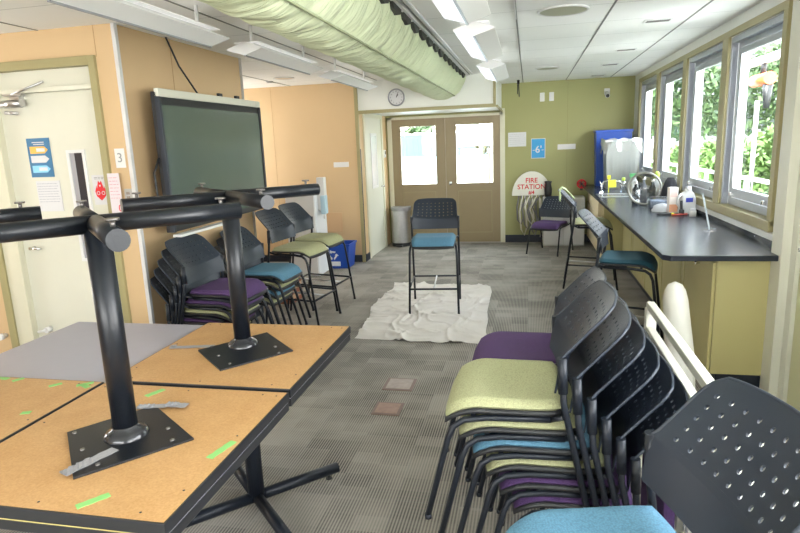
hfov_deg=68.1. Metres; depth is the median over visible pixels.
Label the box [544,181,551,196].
hose nozzle
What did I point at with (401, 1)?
trim
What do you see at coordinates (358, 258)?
baseboard
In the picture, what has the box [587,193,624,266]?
base cabinet
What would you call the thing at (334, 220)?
access panel
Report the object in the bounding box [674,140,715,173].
shrub
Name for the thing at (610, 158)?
storage bin
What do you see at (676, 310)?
post
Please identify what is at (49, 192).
notice
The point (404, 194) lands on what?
door
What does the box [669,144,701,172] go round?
shrub
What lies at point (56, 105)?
door
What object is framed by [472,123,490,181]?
tree
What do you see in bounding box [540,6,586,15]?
grille
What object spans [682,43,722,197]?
window
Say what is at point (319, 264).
base cabinet
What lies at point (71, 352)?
cafe table
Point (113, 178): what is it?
notice
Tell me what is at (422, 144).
shore
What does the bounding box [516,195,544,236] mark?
fire hose
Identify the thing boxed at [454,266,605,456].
chair
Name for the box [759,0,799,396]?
trim
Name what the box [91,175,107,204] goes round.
notice
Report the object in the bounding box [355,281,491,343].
cloth
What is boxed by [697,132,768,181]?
shrub
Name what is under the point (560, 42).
ceiling
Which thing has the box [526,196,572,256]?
chair
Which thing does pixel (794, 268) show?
trim
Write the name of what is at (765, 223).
trim
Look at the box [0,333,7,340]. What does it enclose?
door stop
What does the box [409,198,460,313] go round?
bar stool
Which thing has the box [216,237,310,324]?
chair
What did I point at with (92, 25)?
trim
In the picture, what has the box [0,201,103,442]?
table
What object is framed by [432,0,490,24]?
ceiling light
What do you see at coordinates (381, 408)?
tile
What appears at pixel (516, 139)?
notice
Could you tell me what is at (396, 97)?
wall clock
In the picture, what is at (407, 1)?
trim
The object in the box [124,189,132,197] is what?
wall switch
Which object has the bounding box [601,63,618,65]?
ceiling vent
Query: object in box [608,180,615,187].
sponge
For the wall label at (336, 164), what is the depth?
8.33 m
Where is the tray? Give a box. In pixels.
[173,222,222,236]
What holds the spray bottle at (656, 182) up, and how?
on the countertop
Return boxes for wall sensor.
[540,93,544,101]
[549,92,553,100]
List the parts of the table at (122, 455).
plate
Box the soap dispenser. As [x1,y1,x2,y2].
[316,177,327,218]
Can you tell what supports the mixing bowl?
on the countertop
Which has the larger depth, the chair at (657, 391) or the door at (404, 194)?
the door at (404, 194)
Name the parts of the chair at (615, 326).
seat, leg, backrest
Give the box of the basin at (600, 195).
[599,194,627,196]
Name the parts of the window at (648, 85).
sash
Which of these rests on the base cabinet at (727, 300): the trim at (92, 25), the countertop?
the countertop
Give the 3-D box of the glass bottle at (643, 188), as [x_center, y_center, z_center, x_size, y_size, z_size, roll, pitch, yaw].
[2.688,-0.847,6.533,0.072,0.278,0.072,0,12,12]
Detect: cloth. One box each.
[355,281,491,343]
[559,187,574,201]
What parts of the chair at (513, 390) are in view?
seat, leg, leg, backrest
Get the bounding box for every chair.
[150,274,251,323]
[154,266,259,324]
[157,258,266,323]
[161,248,272,323]
[165,234,279,324]
[212,254,301,324]
[214,245,307,324]
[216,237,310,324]
[220,226,314,324]
[425,279,616,519]
[438,299,630,532]
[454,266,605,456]
[457,317,645,532]
[464,281,617,470]
[475,336,659,532]
[477,296,628,485]
[488,311,639,488]
[488,354,673,532]
[496,326,650,513]
[503,373,687,525]
[506,377,799,532]
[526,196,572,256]
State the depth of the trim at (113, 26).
4.05 m
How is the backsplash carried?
attached to the wall at (765, 5)
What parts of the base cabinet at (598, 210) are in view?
door, drawer, door, drawer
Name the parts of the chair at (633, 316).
backrest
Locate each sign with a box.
[512,171,546,195]
[531,138,544,158]
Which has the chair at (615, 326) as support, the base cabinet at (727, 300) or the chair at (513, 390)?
the chair at (513, 390)
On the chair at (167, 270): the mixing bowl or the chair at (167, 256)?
the chair at (167, 256)
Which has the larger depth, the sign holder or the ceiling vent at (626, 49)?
the ceiling vent at (626, 49)
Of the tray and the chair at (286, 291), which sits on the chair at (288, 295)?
the chair at (286, 291)
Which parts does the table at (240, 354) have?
plate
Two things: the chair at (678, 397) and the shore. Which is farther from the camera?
the shore
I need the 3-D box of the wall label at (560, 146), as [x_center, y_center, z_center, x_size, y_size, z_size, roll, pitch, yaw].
[2.594,-1.866,9.221,0.270,0.080,0.008,0,12,12]
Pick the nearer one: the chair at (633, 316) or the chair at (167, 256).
the chair at (633, 316)
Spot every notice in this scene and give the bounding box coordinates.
[36,180,63,210]
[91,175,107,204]
[107,173,121,212]
[114,148,125,167]
[508,132,525,146]
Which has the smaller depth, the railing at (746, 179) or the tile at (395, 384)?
the tile at (395, 384)
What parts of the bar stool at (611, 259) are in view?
backrest, leg, leg, seat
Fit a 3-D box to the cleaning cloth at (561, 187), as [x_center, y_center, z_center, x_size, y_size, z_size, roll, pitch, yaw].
[1.829,-0.796,6.486,0.167,0.153,0.184,0,12,12]
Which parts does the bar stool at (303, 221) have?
leg, backrest, leg, seat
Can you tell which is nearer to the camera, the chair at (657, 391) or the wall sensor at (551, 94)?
the chair at (657, 391)
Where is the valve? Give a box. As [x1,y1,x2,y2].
[577,179,585,189]
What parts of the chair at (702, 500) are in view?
seat, leg, backrest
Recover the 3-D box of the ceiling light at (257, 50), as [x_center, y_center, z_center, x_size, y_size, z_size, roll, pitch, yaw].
[-0.935,-1.676,4.626,0.256,0.222,1.258,0,12,12]
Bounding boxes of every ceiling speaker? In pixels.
[273,77,293,79]
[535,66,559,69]
[537,4,589,16]
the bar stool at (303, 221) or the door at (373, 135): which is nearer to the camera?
the bar stool at (303, 221)
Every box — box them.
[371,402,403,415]
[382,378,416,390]
[649,199,666,208]
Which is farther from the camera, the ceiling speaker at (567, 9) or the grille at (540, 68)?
the grille at (540, 68)
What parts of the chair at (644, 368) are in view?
seat, leg, backrest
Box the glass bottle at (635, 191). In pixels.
[632,182,638,202]
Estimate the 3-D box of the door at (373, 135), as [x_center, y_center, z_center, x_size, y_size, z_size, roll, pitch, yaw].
[-0.359,-1.229,9.101,0.095,2.040,0.920,0,12,12]
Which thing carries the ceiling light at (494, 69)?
attached to the ceiling
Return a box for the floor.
[0,242,799,532]
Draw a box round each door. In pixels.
[0,66,123,337]
[365,117,385,255]
[391,118,447,235]
[445,115,500,241]
[787,248,799,410]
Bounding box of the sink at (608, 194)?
[596,193,631,196]
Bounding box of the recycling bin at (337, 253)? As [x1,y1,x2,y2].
[329,240,356,267]
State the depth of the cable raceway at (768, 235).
4.41 m
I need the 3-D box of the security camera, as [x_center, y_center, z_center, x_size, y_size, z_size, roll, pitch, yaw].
[3.112,-2.605,8.888,0.080,0.141,0.124,0,12,12]
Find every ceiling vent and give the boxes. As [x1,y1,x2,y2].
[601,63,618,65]
[615,48,636,50]
[643,18,672,22]
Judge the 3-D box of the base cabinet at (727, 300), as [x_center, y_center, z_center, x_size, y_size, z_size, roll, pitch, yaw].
[2.548,-0.010,5.537,0.425,0.868,3.710,0,12,12]
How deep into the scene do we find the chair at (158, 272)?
4.14 m
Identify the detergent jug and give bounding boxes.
[676,186,695,213]
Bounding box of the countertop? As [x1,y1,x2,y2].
[583,184,778,260]
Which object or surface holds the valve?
attached to the wall at (589, 110)
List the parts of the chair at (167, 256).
leg, backrest, seat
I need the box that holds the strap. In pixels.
[517,80,519,96]
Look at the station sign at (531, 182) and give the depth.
9.39 m
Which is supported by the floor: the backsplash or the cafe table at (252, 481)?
the cafe table at (252, 481)
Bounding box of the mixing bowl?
[627,172,662,204]
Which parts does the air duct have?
seam cord, mounting rail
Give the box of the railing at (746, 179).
[649,159,769,189]
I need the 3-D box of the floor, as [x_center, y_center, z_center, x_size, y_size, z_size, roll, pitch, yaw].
[-1.243,0.894,4.316,7.750,0.100,12.165,0,12,12]
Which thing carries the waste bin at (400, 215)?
on the floor
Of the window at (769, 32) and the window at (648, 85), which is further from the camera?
the window at (648, 85)
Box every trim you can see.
[0,0,713,85]
[0,55,131,322]
[0,111,38,344]
[0,243,19,348]
[92,25,283,253]
[110,23,154,323]
[238,58,256,237]
[353,81,502,261]
[360,149,366,261]
[362,114,387,257]
[387,108,504,241]
[405,0,516,74]
[456,242,500,242]
[566,108,567,184]
[635,0,792,231]
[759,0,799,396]
[777,161,799,402]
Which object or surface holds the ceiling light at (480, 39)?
attached to the ceiling
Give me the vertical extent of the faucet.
0.177 m
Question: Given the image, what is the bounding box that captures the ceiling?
[0,0,762,88]
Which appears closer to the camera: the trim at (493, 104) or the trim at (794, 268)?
the trim at (794, 268)
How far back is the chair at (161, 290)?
4.18 m
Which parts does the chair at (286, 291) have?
backrest, seat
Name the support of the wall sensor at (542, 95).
attached to the wall at (589, 110)
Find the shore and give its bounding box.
[401,132,489,156]
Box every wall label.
[334,162,348,166]
[558,144,575,149]
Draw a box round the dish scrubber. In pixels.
[679,200,683,213]
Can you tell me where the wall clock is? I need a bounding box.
[388,88,404,105]
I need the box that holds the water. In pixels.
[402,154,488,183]
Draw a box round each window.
[639,75,656,177]
[657,63,682,182]
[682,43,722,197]
[721,13,783,215]
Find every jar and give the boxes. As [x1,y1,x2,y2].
[689,208,695,216]
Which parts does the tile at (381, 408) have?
lid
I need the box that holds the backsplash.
[638,185,771,246]
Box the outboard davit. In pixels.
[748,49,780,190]
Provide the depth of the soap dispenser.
7.61 m
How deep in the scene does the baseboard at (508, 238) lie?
9.64 m
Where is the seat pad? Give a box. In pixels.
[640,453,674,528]
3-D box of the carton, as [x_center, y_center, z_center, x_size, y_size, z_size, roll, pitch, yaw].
[2.577,-0.630,5.599,0.080,0.240,0.062,-2,12,4]
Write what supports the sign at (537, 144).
attached to the wall at (589, 110)
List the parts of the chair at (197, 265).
leg, backrest, leg, seat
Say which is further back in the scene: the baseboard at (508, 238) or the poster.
the baseboard at (508, 238)
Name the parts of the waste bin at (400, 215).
lid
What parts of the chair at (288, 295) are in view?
backrest, seat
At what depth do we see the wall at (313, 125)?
8.38 m
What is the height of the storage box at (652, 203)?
0.120 m
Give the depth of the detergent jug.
5.45 m
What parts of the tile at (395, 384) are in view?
lid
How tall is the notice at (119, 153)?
0.130 m
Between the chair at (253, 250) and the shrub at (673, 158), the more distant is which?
the shrub at (673, 158)
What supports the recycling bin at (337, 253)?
on the floor
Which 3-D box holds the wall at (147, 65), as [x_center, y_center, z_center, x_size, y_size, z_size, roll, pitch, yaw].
[-3.279,-0.566,5.350,3.320,2.500,1.800,0,12,12]
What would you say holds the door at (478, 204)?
in the wall at (589, 110)
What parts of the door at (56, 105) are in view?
handle, transom panel, lite pane, lite frame, lite shadow pane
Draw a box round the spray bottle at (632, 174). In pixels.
[629,173,638,194]
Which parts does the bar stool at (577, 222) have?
backrest, leg, seat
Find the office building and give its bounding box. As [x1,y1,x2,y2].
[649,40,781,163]
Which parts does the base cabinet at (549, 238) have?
door, door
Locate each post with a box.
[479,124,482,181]
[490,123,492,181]
[663,282,694,440]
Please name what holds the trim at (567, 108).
attached to the wall at (589, 110)
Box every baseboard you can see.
[252,305,263,319]
[264,252,370,261]
[505,234,590,241]
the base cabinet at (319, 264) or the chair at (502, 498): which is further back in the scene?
the base cabinet at (319, 264)
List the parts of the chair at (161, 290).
backrest, leg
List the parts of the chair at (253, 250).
backrest, seat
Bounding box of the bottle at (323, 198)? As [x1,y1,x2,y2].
[320,195,327,213]
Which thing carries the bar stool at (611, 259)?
on the floor
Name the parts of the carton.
orange panel, printed panel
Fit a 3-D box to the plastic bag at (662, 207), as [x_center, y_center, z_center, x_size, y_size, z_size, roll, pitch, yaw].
[2.541,-0.576,5.734,0.197,0.082,0.160,0,12,12]
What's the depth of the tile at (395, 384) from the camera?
4.12 m
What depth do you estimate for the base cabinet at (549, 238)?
9.13 m
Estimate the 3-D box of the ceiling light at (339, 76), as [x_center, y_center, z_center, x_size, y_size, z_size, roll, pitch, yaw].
[-0.531,-2.059,6.391,0.256,0.222,1.358,0,12,12]
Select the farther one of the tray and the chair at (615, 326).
the tray
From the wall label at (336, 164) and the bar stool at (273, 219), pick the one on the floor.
the bar stool at (273, 219)
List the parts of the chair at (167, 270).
backrest, leg, seat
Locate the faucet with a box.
[599,180,621,193]
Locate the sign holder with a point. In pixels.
(702, 193)
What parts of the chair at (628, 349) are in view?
seat, leg, backrest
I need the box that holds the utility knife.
[656,213,673,214]
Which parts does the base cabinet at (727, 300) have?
door panel, door, door panel, door, door panel, door, door panel, door, door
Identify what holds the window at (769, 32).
in the wall at (765, 5)
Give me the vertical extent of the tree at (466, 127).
2.984 m
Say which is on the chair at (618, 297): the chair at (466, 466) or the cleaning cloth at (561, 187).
the chair at (466, 466)
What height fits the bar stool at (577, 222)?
1.081 m
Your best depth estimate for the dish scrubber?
5.42 m
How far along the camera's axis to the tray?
4.49 m
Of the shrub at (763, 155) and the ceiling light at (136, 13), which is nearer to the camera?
the ceiling light at (136, 13)
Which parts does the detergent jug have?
handle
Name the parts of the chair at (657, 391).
seat, leg, backrest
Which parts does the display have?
handle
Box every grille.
[537,67,555,69]
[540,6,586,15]
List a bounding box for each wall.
[0,23,253,352]
[244,83,366,254]
[357,74,501,115]
[360,114,390,252]
[385,76,635,242]
[632,0,791,232]
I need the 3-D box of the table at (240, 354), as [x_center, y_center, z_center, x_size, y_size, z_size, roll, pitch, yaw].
[-0.719,0.035,2.575,0.776,0.761,0.776,0,12,12]
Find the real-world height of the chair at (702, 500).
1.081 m
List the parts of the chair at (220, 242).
backrest, seat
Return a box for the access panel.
[326,212,342,231]
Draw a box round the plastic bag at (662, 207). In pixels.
[651,203,666,211]
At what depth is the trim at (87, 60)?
4.05 m
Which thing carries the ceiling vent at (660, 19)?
in the ceiling
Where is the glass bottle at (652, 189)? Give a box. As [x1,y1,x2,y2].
[648,179,655,202]
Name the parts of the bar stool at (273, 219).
leg, backrest, leg, seat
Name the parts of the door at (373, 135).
lite pane, lite frame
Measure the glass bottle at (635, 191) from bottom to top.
0.228 m
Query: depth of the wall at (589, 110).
9.22 m
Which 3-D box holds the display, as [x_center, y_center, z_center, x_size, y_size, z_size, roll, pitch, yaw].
[-1.547,-0.883,4.886,0.240,1.060,1.680,0,12,12]
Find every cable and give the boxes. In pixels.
[165,37,197,92]
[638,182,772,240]
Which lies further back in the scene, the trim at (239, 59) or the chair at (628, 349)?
the trim at (239, 59)
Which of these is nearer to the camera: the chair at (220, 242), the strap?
the chair at (220, 242)
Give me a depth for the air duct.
3.53 m
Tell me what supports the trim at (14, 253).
attached to the wall at (147, 65)
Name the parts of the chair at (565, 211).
leg, seat, backrest, leg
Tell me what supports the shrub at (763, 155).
on the ground
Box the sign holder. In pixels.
[702,193,709,229]
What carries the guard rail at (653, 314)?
on the floor
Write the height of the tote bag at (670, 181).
0.290 m
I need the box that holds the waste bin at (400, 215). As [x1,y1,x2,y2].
[391,206,410,246]
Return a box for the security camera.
[604,88,609,97]
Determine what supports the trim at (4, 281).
attached to the wall at (147, 65)
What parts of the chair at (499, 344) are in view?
seat, backrest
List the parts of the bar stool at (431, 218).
leg, seat, backrest, leg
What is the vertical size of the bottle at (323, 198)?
0.240 m
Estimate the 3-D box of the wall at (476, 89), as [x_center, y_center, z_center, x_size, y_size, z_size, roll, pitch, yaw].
[0.500,-2.486,8.686,1.880,0.400,1.645,0,12,12]
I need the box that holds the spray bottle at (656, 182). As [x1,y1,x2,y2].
[654,171,659,197]
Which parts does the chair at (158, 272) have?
backrest, leg, seat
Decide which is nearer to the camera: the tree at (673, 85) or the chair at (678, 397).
the chair at (678, 397)
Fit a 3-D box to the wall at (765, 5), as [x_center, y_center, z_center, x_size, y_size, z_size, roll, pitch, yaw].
[2.363,-0.362,3.249,0.140,2.500,12.145,0,12,12]
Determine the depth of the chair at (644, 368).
2.03 m
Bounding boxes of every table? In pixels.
[0,197,289,532]
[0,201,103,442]
[0,322,202,382]
[120,180,350,397]
[186,334,349,532]
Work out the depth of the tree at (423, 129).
141.72 m
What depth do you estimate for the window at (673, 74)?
7.10 m
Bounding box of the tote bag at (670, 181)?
[659,177,678,199]
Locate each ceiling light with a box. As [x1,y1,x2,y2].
[47,0,228,47]
[227,25,322,74]
[319,58,377,90]
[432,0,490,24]
[453,20,502,61]
[477,59,508,81]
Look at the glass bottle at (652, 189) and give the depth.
6.44 m
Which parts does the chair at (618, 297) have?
backrest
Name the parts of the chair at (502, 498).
backrest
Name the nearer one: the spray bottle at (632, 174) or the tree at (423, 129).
the spray bottle at (632, 174)
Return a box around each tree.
[402,126,435,134]
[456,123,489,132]
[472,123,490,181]
[650,65,720,146]
[650,85,679,140]
[715,41,780,134]
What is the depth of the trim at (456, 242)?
9.76 m
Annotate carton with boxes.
[666,187,678,212]
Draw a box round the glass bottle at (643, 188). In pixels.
[640,177,646,202]
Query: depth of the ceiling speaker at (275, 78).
7.26 m
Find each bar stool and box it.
[255,208,341,324]
[278,202,355,310]
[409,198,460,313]
[558,189,617,289]
[578,209,663,340]
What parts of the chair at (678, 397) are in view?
seat, leg, backrest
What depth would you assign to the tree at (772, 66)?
18.46 m
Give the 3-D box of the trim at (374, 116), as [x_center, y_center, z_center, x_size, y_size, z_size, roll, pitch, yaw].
[-0.370,-1.256,9.087,0.022,2.100,1.100,0,12,12]
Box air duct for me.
[197,0,467,99]
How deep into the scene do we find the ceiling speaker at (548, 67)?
7.34 m
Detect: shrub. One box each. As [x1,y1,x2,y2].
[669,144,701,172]
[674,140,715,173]
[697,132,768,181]
[740,123,773,194]
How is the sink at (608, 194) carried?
in the countertop
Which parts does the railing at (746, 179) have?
post, post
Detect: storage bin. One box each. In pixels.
[593,129,633,185]
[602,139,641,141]
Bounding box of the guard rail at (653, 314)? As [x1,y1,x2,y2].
[639,301,798,532]
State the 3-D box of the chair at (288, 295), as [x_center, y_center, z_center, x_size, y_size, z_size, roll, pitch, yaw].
[-1.269,0.256,5.211,0.655,0.792,0.503,1,12,14]
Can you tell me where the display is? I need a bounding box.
[150,88,266,236]
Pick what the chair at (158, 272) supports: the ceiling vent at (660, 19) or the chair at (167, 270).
the chair at (167, 270)
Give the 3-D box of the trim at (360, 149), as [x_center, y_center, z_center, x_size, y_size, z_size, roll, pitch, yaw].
[-0.529,-0.852,8.403,0.030,1.600,0.030,0,12,12]
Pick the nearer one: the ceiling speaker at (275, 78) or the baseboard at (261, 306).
the baseboard at (261, 306)
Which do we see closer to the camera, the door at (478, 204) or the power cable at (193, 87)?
the power cable at (193, 87)
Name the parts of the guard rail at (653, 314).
post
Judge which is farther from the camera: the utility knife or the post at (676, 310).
the utility knife
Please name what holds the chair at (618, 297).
on the chair at (502, 498)
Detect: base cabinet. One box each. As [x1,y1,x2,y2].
[285,195,328,275]
[542,195,584,245]
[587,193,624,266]
[622,225,770,387]
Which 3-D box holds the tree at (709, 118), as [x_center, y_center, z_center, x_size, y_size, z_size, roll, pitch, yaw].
[7.481,-3.941,17.275,3.727,5.402,3.706,0,12,12]
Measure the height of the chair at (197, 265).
0.792 m

